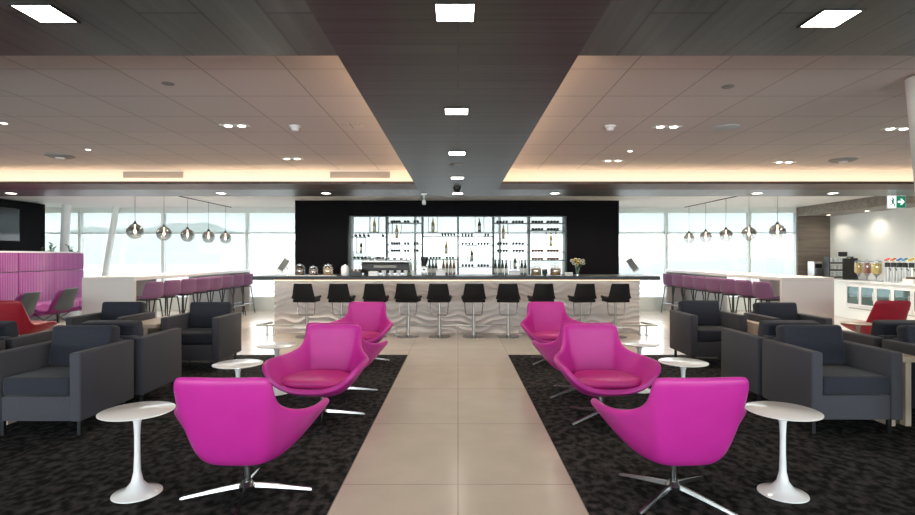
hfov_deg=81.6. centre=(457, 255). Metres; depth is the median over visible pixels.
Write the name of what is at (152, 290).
stool
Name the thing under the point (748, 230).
pendant lamp
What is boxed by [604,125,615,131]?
smoke detector
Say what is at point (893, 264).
dispenser
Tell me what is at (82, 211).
window
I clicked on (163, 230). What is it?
pendant lamp
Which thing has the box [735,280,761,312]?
stool
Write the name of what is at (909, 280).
crate
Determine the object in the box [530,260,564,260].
shelf
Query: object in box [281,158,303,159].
recessed light
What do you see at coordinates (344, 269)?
canister
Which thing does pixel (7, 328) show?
cushion
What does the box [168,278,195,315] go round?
stool
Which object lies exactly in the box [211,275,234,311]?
stool
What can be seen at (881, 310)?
swivel chair
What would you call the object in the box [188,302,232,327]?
cushion
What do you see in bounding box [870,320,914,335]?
cushion
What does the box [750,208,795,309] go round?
window
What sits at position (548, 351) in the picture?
swivel chair
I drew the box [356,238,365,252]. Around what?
frame
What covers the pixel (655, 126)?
recessed light
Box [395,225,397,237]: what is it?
wine bottle
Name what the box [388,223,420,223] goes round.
shelf
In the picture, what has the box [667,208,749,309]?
window
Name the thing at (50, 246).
potted plant
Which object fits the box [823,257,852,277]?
glass rack
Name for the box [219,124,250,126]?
recessed light
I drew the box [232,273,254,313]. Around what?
stool
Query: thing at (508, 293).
bar stool
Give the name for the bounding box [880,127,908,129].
recessed light
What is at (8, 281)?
cushion
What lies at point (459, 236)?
shelf
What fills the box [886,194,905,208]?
exit sign
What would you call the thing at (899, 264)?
dispenser
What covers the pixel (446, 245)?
wine bottle
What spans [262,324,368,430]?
swivel chair
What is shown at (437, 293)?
bar stool
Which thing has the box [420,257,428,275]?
coffee grinder
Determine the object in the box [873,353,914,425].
console table
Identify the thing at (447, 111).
diffuser
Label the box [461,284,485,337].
bar stool
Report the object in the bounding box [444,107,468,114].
recessed light
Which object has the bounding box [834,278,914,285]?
countertop
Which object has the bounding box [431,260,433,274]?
wine bottle
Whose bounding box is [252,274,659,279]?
countertop
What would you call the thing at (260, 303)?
window
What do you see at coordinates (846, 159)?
ceiling vent
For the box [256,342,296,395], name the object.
side table
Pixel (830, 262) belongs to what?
shelf
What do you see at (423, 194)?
security camera
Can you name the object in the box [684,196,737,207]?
track
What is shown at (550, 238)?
wine bottle
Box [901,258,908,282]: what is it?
dispenser
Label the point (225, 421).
swivel chair
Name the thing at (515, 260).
wine bottle
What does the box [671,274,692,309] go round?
stool
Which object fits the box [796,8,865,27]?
recessed light
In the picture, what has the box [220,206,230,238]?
pendant lamp
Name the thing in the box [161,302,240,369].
armchair
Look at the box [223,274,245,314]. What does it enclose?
stool
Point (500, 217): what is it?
window
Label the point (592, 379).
seat cushion
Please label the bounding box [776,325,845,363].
cushion
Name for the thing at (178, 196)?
track
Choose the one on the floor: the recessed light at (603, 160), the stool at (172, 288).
the stool at (172, 288)
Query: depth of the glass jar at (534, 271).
10.12 m
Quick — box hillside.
[45,222,792,263]
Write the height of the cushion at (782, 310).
0.368 m
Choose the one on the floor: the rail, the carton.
the rail
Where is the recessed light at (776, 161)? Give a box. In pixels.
[772,161,795,162]
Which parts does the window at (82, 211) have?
sill panel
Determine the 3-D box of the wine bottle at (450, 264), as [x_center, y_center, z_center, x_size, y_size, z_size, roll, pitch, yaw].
[-0.149,0.225,10.550,0.065,0.310,0.065,0,0,0]
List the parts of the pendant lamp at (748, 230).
glass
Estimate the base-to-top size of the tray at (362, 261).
0.050 m
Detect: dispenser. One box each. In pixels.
[808,261,822,276]
[854,260,862,279]
[862,260,870,280]
[871,260,881,280]
[883,258,890,281]
[889,258,896,281]
[895,258,901,282]
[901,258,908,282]
[908,258,914,276]
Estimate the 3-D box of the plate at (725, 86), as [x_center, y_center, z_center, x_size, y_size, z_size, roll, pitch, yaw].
[2.158,-1.351,4.237,0.094,0.008,0.094,0,0,0]
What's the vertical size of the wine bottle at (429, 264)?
0.310 m
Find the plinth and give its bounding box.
[509,270,519,274]
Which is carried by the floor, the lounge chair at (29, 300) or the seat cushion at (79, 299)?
the lounge chair at (29, 300)
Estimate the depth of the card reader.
10.15 m
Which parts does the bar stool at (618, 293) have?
seat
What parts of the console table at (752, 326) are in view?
panel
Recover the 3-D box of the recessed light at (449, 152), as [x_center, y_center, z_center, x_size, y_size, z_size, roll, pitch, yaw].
[-0.011,-1.097,5.660,0.190,0.006,0.190,0,0,0]
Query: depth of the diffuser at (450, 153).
5.67 m
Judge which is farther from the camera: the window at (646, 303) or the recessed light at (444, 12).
the window at (646, 303)
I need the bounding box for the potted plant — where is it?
[41,242,56,250]
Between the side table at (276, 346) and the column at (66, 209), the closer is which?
the side table at (276, 346)
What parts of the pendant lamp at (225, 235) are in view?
glass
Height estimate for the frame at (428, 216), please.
0.371 m
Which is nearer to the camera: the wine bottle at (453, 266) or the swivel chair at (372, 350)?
the swivel chair at (372, 350)
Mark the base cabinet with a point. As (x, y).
(853, 299)
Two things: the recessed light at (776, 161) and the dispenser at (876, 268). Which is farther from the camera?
the dispenser at (876, 268)
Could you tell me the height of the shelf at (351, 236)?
0.018 m
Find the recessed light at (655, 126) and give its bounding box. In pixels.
[651,125,682,127]
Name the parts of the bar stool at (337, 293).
seat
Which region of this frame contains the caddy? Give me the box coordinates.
[350,269,361,275]
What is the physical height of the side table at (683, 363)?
0.517 m
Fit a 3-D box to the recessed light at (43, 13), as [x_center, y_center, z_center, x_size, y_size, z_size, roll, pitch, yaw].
[-1.870,-1.097,2.400,0.190,0.006,0.190,0,0,0]
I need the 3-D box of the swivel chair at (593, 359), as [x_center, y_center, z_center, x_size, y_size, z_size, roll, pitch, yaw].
[1.304,1.069,4.838,0.909,0.803,0.740,0,0,-4]
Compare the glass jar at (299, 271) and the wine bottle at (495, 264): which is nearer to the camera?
the glass jar at (299, 271)
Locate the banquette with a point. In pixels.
(48, 281)
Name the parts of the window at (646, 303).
sill panel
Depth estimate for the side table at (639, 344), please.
5.78 m
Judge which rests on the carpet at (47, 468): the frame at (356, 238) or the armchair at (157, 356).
the armchair at (157, 356)
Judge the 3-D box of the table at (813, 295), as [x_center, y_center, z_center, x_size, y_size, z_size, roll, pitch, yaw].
[6.075,0.925,11.775,0.910,1.110,5.150,0,0,0]
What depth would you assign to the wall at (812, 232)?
14.38 m
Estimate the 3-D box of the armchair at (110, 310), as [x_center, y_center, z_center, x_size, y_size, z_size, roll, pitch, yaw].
[-4.660,1.053,7.150,0.750,0.836,0.720,0,0,0]
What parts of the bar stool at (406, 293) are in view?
seat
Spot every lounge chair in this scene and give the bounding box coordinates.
[15,291,39,333]
[33,287,77,326]
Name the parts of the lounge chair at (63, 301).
panel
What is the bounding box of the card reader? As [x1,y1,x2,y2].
[542,269,547,275]
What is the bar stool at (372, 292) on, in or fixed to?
on the floor
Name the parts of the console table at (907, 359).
panel, panel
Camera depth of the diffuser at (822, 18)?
2.45 m
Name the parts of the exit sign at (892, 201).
pictogram panel, arrow panel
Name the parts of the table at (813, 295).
panel, support panel, support panel, panel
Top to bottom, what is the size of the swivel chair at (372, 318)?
0.803 m
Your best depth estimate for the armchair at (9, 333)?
5.15 m
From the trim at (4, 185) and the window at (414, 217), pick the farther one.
the window at (414, 217)
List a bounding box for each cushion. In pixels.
[0,253,17,271]
[0,272,17,299]
[0,321,18,336]
[3,365,69,394]
[18,253,53,271]
[37,300,78,307]
[49,325,119,364]
[53,253,83,270]
[54,270,83,297]
[75,297,81,306]
[81,320,143,336]
[100,302,145,319]
[181,328,211,344]
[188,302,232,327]
[281,370,348,388]
[362,331,379,340]
[533,331,558,340]
[573,370,641,388]
[678,300,720,324]
[698,325,726,340]
[753,302,797,319]
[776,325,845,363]
[823,364,888,393]
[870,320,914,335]
[896,325,914,343]
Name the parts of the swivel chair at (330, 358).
leg, leg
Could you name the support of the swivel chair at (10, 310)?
on the floor
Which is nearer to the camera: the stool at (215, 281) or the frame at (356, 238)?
the stool at (215, 281)
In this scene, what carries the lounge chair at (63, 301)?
on the floor
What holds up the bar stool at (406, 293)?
on the floor
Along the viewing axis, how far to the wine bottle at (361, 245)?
12.48 m
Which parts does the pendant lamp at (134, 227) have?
glass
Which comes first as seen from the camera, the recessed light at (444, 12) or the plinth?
the recessed light at (444, 12)
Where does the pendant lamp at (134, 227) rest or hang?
hanging from the track at (178, 196)
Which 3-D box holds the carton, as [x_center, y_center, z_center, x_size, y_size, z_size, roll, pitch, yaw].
[-0.340,0.305,10.300,0.180,0.150,0.080,0,0,0]
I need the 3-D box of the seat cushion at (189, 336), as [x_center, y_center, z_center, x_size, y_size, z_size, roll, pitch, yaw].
[-3.425,1.061,7.075,0.550,0.150,0.610,0,0,0]
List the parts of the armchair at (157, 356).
frame, armrest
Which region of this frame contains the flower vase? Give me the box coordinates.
[570,258,584,274]
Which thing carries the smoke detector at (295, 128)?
attached to the ceiling at (118, 108)
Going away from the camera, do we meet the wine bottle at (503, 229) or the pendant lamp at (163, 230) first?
the pendant lamp at (163, 230)
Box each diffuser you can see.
[13,6,74,21]
[436,5,473,20]
[445,109,467,113]
[449,152,464,154]
[801,11,859,26]
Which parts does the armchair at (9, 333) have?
frame, armrest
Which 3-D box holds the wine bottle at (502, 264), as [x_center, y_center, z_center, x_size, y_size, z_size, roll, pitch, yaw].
[0.888,0.225,10.550,0.065,0.310,0.065,0,0,0]
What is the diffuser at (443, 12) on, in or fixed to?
attached to the recessed light at (444, 12)
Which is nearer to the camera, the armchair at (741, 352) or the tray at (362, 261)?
the armchair at (741, 352)
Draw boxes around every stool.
[136,281,163,316]
[152,280,180,315]
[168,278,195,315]
[184,277,209,312]
[199,276,222,301]
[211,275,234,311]
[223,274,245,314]
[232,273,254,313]
[291,284,320,337]
[327,284,355,318]
[362,284,388,337]
[394,283,421,337]
[426,284,451,337]
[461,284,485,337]
[496,284,520,337]
[527,284,554,301]
[568,284,596,321]
[601,284,630,337]
[661,273,681,311]
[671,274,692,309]
[682,275,703,299]
[693,276,716,299]
[706,277,731,311]
[720,278,746,312]
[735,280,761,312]
[752,281,779,302]
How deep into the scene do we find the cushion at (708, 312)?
7.54 m
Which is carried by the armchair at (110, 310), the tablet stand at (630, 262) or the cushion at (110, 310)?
the cushion at (110, 310)
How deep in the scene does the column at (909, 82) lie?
4.00 m
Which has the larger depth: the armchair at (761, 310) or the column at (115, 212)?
the column at (115, 212)
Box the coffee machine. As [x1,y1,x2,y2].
[359,257,410,274]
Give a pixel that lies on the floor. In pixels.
(457, 430)
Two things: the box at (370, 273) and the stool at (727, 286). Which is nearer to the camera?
the box at (370, 273)
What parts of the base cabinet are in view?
door frame, door frame, door frame, door frame, door frame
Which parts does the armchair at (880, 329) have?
armrest, frame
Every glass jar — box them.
[295,268,304,274]
[309,270,317,274]
[323,268,332,274]
[531,268,540,274]
[550,268,560,274]
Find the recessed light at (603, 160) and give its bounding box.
[602,160,623,161]
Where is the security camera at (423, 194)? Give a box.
[421,193,426,204]
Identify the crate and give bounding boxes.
[902,277,914,283]
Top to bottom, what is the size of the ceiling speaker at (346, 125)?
0.008 m
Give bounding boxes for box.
[368,271,378,275]
[564,272,572,275]
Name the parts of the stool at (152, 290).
seat frame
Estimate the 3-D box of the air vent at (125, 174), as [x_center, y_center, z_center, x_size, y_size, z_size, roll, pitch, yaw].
[-4.782,-1.272,8.310,0.940,0.100,0.020,0,0,0]
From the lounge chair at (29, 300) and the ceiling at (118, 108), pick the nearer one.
the ceiling at (118, 108)
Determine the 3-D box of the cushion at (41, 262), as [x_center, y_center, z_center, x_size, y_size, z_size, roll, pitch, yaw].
[-9.350,0.133,11.715,0.100,0.405,0.978,0,0,0]
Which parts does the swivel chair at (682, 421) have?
leg, leg, post, leg, leg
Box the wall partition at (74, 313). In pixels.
[0,251,79,320]
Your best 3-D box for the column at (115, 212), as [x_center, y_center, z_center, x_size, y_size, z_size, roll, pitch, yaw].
[-9.385,0.080,14.200,0.618,2.825,0.150,0,0,0]
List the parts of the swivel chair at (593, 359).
leg, leg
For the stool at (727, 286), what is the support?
on the floor
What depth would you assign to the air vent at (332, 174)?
8.31 m
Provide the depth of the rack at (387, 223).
12.58 m
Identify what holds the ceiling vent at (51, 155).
in the ceiling at (118, 108)
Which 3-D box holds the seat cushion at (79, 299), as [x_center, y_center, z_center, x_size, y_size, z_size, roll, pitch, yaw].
[-9.010,1.095,12.695,0.580,0.170,0.962,0,0,0]
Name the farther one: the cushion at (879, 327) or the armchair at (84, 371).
the cushion at (879, 327)
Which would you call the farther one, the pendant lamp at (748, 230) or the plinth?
the pendant lamp at (748, 230)
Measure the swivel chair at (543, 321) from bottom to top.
0.803 m
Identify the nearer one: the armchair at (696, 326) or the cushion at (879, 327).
the cushion at (879, 327)
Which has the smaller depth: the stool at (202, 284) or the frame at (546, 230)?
the stool at (202, 284)
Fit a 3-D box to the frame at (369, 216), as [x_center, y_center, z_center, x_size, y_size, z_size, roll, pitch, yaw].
[-1.973,-0.747,12.505,0.220,0.371,0.100,0,0,0]
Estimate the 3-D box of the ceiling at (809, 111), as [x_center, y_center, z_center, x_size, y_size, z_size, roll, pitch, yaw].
[5.270,-1.380,5.515,9.660,0.050,5.650,0,0,0]
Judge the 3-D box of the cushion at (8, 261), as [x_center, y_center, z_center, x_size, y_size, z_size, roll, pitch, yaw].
[-9.350,0.133,10.730,0.100,0.405,0.968,0,0,0]
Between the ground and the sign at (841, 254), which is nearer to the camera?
the sign at (841, 254)
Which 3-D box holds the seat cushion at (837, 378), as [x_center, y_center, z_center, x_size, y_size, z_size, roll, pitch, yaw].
[3.260,1.061,4.635,0.550,0.150,0.610,0,0,0]
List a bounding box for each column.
[59,205,70,251]
[102,206,119,275]
[905,76,914,189]
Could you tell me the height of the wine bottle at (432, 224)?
0.319 m
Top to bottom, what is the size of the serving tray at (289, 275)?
0.012 m
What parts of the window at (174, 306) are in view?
sill panel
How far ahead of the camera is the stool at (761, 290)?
9.38 m
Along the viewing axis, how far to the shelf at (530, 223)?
12.58 m
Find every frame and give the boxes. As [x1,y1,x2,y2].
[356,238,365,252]
[369,216,378,231]
[392,223,401,237]
[428,216,437,231]
[467,245,476,261]
[510,252,519,268]
[546,230,555,245]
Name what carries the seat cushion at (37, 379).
on the armchair at (84, 371)
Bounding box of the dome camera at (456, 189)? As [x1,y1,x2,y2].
[453,187,460,191]
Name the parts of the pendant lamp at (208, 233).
glass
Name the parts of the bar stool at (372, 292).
seat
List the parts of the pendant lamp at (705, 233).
glass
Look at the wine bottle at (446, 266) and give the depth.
10.54 m
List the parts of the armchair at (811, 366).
armrest, leg, seat rail, armrest, leg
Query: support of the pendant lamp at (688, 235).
hanging from the track at (733, 196)
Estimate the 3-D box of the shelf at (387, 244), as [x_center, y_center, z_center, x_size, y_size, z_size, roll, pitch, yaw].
[-1.274,-0.268,12.720,0.827,0.018,0.280,0,0,0]
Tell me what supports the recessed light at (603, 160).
in the ceiling at (809, 111)
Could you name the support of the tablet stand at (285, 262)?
on the bar counter at (286, 312)
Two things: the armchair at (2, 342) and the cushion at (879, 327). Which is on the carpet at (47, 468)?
the armchair at (2, 342)
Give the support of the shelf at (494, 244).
attached to the rack at (387, 223)
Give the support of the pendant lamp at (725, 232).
hanging from the track at (733, 196)
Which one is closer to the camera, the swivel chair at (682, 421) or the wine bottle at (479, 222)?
the swivel chair at (682, 421)
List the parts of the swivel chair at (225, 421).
leg, leg, post, leg, leg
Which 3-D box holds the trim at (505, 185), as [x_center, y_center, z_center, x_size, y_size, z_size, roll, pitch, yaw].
[5.380,-1.120,8.445,9.440,0.040,0.690,0,0,0]
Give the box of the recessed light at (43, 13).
[6,3,80,23]
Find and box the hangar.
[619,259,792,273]
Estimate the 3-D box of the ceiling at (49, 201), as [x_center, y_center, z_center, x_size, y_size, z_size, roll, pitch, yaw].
[-1.800,-1.350,12.225,23.800,0.060,4.950,0,0,0]
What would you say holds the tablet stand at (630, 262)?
on the bar counter at (286, 312)
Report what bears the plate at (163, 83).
attached to the ceiling at (118, 108)
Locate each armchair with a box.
[0,321,52,349]
[0,325,133,434]
[0,340,4,350]
[66,302,154,324]
[81,320,180,401]
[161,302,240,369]
[670,300,746,358]
[721,320,820,400]
[744,302,831,324]
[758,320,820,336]
[762,325,902,433]
[842,320,914,347]
[882,325,914,407]
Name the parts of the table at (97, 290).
panel, support panel, support panel, panel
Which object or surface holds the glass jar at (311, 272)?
on the bar counter at (286, 312)
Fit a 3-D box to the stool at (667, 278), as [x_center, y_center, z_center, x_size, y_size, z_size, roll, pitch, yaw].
[5.544,0.967,13.688,0.433,1.028,0.430,0,0,-20]
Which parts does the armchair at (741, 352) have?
armrest, leg, frame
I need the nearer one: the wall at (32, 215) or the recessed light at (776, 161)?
the recessed light at (776, 161)
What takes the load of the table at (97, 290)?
on the floor
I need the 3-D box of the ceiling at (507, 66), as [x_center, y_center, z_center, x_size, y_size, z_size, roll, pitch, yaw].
[-1.800,-1.200,5.185,23.800,0.240,18.370,0,0,0]
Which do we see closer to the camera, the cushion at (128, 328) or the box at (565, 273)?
the cushion at (128, 328)
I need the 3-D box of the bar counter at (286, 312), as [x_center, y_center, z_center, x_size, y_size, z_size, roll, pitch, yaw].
[-0.033,0.930,10.490,7.650,1.100,1.120,0,0,0]
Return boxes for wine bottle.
[359,240,362,252]
[373,218,375,231]
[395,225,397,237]
[428,260,430,274]
[431,218,434,231]
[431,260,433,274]
[434,260,437,274]
[445,240,447,253]
[445,260,448,274]
[449,260,451,274]
[452,260,455,274]
[470,247,472,260]
[478,218,480,231]
[494,260,496,274]
[497,260,500,274]
[501,260,503,274]
[502,225,504,238]
[505,260,507,274]
[513,255,516,268]
[520,260,522,274]
[524,260,526,274]
[549,232,552,245]
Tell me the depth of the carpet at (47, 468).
3.76 m
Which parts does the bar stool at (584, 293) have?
seat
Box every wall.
[0,199,44,250]
[295,200,618,273]
[796,207,829,275]
[830,207,914,280]
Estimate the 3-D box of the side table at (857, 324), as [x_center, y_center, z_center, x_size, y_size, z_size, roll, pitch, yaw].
[5.700,1.212,7.550,0.424,0.517,0.424,0,0,0]
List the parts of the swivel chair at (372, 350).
leg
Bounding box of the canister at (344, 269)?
[341,265,348,275]
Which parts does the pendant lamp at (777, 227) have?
glass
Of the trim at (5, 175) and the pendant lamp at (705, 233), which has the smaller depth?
the trim at (5, 175)
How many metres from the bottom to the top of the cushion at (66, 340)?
0.368 m
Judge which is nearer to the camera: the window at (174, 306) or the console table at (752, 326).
the console table at (752, 326)
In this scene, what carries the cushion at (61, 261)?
on the banquette
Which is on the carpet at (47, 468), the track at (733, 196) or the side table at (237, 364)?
the side table at (237, 364)
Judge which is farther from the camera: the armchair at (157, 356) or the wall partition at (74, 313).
the wall partition at (74, 313)
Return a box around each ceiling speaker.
[341,123,362,128]
[714,124,739,129]
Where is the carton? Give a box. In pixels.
[436,268,444,275]
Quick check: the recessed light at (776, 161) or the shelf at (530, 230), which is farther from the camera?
the shelf at (530, 230)
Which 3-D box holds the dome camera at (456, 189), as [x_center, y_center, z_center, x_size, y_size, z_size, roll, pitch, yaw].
[-0.016,-1.060,8.500,0.130,0.080,0.130,0,0,0]
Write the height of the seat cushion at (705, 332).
0.150 m
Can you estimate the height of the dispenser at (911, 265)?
0.535 m
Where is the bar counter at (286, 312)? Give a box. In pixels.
[252,274,659,332]
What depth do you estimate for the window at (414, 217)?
14.47 m
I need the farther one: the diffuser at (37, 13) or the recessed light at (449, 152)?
the recessed light at (449, 152)
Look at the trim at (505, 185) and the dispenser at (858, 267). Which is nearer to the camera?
the trim at (505, 185)
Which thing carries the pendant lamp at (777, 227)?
hanging from the track at (733, 196)
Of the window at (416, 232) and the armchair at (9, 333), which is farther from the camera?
the window at (416, 232)
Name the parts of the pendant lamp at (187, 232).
glass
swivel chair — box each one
[0,300,56,335]
[173,377,328,514]
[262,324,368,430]
[302,322,387,402]
[330,302,392,360]
[520,302,583,364]
[532,322,612,401]
[554,324,660,424]
[591,377,748,514]
[841,301,910,334]
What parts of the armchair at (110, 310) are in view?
armrest, armrest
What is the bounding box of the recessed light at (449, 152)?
[448,151,465,154]
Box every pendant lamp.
[126,221,143,232]
[156,224,171,234]
[180,198,194,236]
[202,203,214,237]
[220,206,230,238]
[683,231,694,238]
[699,229,711,237]
[719,227,732,236]
[741,224,756,234]
[769,196,785,232]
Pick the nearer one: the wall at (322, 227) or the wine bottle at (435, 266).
the wine bottle at (435, 266)
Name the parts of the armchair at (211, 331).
armrest, seat rail, armrest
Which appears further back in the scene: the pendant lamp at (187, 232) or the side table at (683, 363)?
the pendant lamp at (187, 232)
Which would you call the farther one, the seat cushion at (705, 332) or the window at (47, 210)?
the window at (47, 210)
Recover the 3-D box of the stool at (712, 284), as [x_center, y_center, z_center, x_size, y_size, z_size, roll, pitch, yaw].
[5.544,0.967,11.288,0.433,1.028,0.430,0,0,-20]
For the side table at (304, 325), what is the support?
on the carpet at (47, 468)
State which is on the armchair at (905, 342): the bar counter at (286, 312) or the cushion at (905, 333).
the cushion at (905, 333)
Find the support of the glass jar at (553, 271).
on the bar counter at (286, 312)
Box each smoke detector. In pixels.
[289,125,300,131]
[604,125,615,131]
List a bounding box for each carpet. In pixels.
[0,355,406,514]
[509,355,914,514]
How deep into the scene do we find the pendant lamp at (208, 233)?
12.95 m
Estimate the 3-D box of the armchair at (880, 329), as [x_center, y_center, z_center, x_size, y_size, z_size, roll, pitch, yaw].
[4.400,1.053,5.480,0.750,0.836,0.720,0,0,0]
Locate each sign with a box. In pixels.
[838,252,846,256]
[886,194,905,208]
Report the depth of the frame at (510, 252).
12.46 m
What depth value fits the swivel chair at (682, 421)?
2.97 m
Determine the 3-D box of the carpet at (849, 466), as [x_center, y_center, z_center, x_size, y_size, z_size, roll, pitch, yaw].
[4.176,1.476,4.050,6.848,0.008,7.700,0,0,0]
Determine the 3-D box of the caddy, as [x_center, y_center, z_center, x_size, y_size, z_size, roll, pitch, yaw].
[-1.963,0.315,10.200,0.220,0.130,0.100,0,0,0]
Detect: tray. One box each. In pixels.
[289,275,336,275]
[361,260,410,262]
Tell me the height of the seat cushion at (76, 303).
0.170 m
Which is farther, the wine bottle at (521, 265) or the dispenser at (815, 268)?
the dispenser at (815, 268)
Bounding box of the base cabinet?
[834,278,914,320]
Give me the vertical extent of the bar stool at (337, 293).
0.984 m
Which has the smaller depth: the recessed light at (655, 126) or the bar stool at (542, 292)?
the recessed light at (655, 126)
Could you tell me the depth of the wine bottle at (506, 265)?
10.53 m
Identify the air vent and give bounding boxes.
[123,172,182,177]
[330,172,389,177]
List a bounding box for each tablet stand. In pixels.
[277,258,289,275]
[625,258,638,275]
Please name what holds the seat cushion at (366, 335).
on the swivel chair at (372, 318)
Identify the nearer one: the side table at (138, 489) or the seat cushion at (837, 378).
the side table at (138, 489)
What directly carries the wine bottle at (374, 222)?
in the frame at (369, 216)
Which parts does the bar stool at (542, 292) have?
seat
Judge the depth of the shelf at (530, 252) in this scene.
12.76 m
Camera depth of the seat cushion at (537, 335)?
7.09 m
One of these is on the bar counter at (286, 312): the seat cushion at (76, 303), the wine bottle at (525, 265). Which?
the wine bottle at (525, 265)
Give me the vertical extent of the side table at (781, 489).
0.517 m
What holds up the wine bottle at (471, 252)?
in the frame at (467, 245)
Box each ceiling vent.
[44,153,75,159]
[828,157,857,162]
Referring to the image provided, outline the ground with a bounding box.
[84,264,792,296]
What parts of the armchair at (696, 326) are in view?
armrest, seat rail, armrest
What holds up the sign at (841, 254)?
on the glass rack at (826, 260)
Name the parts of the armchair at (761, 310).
armrest, armrest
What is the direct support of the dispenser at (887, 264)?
on the countertop
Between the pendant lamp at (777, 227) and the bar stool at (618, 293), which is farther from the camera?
the pendant lamp at (777, 227)
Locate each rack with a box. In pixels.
[350,216,565,273]
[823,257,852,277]
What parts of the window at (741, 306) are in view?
sill panel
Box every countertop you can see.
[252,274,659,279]
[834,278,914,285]
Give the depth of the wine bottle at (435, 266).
10.54 m
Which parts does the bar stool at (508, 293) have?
seat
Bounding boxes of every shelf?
[351,236,385,237]
[387,244,420,244]
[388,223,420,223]
[423,236,456,236]
[459,236,492,236]
[494,244,527,244]
[530,223,564,223]
[530,230,564,231]
[530,252,562,252]
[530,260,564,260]
[830,262,841,277]
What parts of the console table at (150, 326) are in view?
panel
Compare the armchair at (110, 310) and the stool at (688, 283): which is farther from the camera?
the stool at (688, 283)
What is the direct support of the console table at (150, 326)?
on the carpet at (47, 468)
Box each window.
[45,208,78,250]
[79,208,162,309]
[163,208,246,309]
[247,208,294,309]
[354,217,414,269]
[415,217,499,273]
[500,217,561,265]
[619,208,666,309]
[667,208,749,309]
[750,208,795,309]
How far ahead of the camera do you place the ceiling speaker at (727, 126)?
5.56 m
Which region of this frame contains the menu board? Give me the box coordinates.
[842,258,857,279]
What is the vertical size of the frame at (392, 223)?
0.365 m
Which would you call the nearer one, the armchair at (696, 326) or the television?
the armchair at (696, 326)
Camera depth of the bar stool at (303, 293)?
9.52 m
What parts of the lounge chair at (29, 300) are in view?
panel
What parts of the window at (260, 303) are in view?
sill panel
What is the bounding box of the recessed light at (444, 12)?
[433,2,476,22]
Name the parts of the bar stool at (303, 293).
seat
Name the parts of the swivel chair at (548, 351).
leg, leg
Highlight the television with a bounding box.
[0,207,19,240]
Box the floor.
[38,310,862,514]
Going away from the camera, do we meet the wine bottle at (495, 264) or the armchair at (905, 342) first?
the armchair at (905, 342)
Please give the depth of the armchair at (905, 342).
4.83 m
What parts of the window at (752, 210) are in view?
sill panel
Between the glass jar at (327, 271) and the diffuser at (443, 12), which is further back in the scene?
the glass jar at (327, 271)
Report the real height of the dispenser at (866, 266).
0.480 m
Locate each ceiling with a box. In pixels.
[0,0,914,215]
[0,56,405,169]
[0,196,873,207]
[510,56,914,169]
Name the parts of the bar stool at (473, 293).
seat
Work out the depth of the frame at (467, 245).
12.46 m
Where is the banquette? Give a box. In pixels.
[0,253,83,322]
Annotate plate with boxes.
[161,82,174,85]
[721,85,734,88]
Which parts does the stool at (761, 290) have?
seat frame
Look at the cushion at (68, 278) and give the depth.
12.68 m
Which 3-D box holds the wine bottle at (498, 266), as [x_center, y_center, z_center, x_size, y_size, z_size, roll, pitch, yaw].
[0.816,0.225,10.550,0.065,0.310,0.065,0,0,0]
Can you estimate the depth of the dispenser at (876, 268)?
12.04 m
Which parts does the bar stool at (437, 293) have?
seat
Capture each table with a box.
[82,270,249,317]
[96,401,175,503]
[142,316,166,334]
[212,359,262,377]
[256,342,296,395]
[291,324,306,331]
[621,340,659,393]
[658,357,708,377]
[666,270,833,324]
[745,401,823,503]
[747,319,758,334]
[840,321,871,332]
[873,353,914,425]
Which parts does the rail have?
rail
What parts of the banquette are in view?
seat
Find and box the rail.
[256,322,657,334]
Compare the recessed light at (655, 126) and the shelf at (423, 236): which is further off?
the shelf at (423, 236)
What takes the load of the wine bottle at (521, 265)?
on the bar counter at (286, 312)
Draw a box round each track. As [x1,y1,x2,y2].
[178,196,231,207]
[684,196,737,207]
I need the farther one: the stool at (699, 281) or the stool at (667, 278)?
the stool at (667, 278)
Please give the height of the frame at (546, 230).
0.375 m
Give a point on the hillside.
(127, 248)
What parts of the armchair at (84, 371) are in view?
leg, armrest, seat rail, leg, armrest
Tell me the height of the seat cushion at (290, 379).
0.097 m
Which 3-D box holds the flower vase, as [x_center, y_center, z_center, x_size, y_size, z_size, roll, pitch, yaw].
[2.311,0.208,10.242,0.312,0.341,0.106,0,0,0]
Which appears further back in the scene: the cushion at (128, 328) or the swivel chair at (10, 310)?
the swivel chair at (10, 310)
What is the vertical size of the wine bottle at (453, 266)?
0.310 m
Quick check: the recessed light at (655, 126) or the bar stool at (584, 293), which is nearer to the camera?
the recessed light at (655, 126)
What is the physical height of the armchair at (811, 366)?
0.836 m
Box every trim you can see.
[0,170,412,180]
[0,181,417,189]
[498,181,913,189]
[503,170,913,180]
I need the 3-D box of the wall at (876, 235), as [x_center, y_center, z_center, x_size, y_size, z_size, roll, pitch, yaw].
[10.175,-0.020,5.400,0.150,3.000,18.800,0,0,0]

